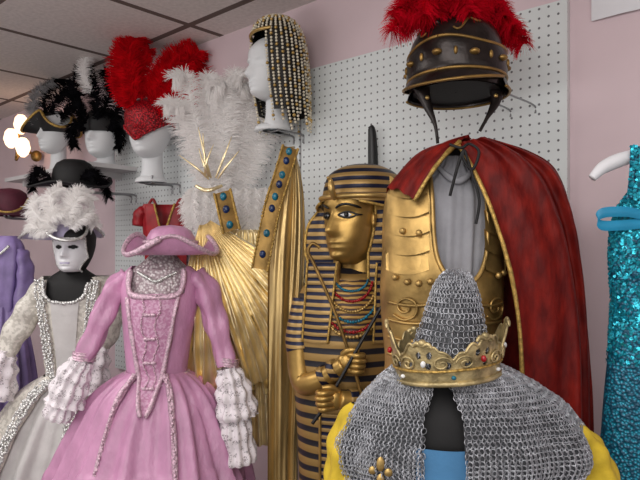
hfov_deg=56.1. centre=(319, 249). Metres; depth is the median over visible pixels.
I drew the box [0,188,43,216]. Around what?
hat
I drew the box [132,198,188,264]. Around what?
bodice
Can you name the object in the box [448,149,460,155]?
mannequin
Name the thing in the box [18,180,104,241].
hat
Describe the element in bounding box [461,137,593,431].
drape
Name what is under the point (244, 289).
costume
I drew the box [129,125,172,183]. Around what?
head
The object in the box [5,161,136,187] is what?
wall shelf
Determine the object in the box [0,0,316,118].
ceiling
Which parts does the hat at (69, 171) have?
hat crown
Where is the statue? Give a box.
[285,164,396,479]
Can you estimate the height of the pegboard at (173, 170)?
1.250 m
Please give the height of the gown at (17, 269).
1.569 m
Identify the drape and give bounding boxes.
[267,146,304,479]
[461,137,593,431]
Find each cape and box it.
[251,144,304,479]
[387,134,593,431]
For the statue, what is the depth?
1.66 m
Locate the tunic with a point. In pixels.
(460, 241)
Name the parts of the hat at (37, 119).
hat crown, gold trim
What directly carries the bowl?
on the helmet
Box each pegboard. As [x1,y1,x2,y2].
[115,90,303,369]
[301,0,569,277]
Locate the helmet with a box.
[380,0,533,143]
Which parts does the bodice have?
gold trim, gold trim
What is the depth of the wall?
1.55 m
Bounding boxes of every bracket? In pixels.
[4,215,26,219]
[68,185,136,202]
[143,175,180,193]
[499,94,535,116]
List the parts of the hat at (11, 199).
hat crown, gold trim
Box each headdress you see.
[103,35,212,140]
[152,62,290,232]
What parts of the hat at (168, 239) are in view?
hat crown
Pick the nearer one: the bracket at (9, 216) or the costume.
the costume
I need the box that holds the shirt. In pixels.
[323,362,620,479]
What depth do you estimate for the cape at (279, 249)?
1.83 m
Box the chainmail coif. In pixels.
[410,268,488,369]
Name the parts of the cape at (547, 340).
black tie cord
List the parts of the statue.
arm, panel, arm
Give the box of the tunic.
[432,156,484,277]
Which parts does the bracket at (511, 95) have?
arm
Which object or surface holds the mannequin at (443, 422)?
on the floor
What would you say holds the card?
attached to the wall
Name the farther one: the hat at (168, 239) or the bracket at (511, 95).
the hat at (168, 239)
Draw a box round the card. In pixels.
[591,0,639,20]
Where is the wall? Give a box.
[0,0,639,479]
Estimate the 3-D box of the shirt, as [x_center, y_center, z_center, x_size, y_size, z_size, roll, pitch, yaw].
[0.280,0.566,1.104,0.540,0.738,0.249,0,0,-11]
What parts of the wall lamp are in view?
lamp shade, lamp shade, lamp shade, stem, plate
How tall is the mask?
0.149 m
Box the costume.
[187,188,304,446]
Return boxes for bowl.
[409,16,504,105]
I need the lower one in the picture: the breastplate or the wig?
the breastplate
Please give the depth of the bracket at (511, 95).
1.57 m
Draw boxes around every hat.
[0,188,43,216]
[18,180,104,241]
[20,77,86,137]
[25,159,113,203]
[61,57,126,153]
[121,225,219,256]
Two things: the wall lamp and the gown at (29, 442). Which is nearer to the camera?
the gown at (29, 442)
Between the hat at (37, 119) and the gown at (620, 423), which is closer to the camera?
the gown at (620, 423)
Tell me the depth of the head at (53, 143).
3.12 m
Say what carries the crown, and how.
on the shirt
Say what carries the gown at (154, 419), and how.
on the floor
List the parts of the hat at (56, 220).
hat crown, silver trim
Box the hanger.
[589,150,629,180]
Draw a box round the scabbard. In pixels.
[368,125,377,164]
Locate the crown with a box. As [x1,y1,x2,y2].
[384,316,510,387]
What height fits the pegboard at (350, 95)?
1.850 m
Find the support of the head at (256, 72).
attached to the pegboard at (173, 170)
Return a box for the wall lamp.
[3,114,41,161]
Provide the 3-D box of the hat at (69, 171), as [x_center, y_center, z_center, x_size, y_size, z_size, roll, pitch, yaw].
[-1.119,-0.305,2.737,0.392,0.215,0.356,0,0,0]
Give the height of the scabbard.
0.661 m
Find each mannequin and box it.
[46,269,97,300]
[422,388,465,451]
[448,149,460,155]
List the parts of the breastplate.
shoulder plate, shoulder plate, shoulder plate, shoulder plate, shoulder plate, shoulder plate, shoulder plate, shoulder plate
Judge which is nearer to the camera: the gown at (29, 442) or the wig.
the wig
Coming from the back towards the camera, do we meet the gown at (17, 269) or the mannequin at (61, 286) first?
the gown at (17, 269)
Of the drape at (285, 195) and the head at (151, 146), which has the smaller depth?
the drape at (285, 195)
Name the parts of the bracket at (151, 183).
arm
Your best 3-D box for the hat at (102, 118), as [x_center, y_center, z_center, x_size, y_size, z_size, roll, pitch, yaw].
[-1.073,-0.711,2.868,0.308,0.527,0.262,0,0,-33]
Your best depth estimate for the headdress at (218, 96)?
2.17 m
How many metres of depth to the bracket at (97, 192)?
2.88 m
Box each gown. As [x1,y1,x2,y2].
[0,236,37,410]
[0,275,121,479]
[41,255,258,479]
[596,144,639,479]
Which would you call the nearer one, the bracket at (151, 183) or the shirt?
the shirt
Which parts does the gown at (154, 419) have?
stomacher trim, neckline trim, stomacher trim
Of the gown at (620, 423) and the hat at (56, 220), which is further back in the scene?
the hat at (56, 220)
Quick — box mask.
[52,237,88,272]
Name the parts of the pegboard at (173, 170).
arm, wire bracket, arm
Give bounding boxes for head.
[36,110,72,169]
[56,223,95,272]
[85,130,122,164]
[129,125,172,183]
[244,37,290,134]
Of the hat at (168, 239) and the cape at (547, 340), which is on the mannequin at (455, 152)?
the cape at (547, 340)
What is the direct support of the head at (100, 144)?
on the wall shelf
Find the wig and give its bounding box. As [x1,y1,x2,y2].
[249,13,312,136]
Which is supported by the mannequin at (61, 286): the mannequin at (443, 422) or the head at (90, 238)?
the head at (90, 238)
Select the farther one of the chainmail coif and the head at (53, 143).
the head at (53, 143)
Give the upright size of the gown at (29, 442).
1.398 m
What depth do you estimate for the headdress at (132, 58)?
2.51 m
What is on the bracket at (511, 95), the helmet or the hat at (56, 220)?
the helmet
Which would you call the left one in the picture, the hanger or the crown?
the crown
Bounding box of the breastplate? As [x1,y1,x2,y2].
[380,176,506,369]
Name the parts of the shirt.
blue panel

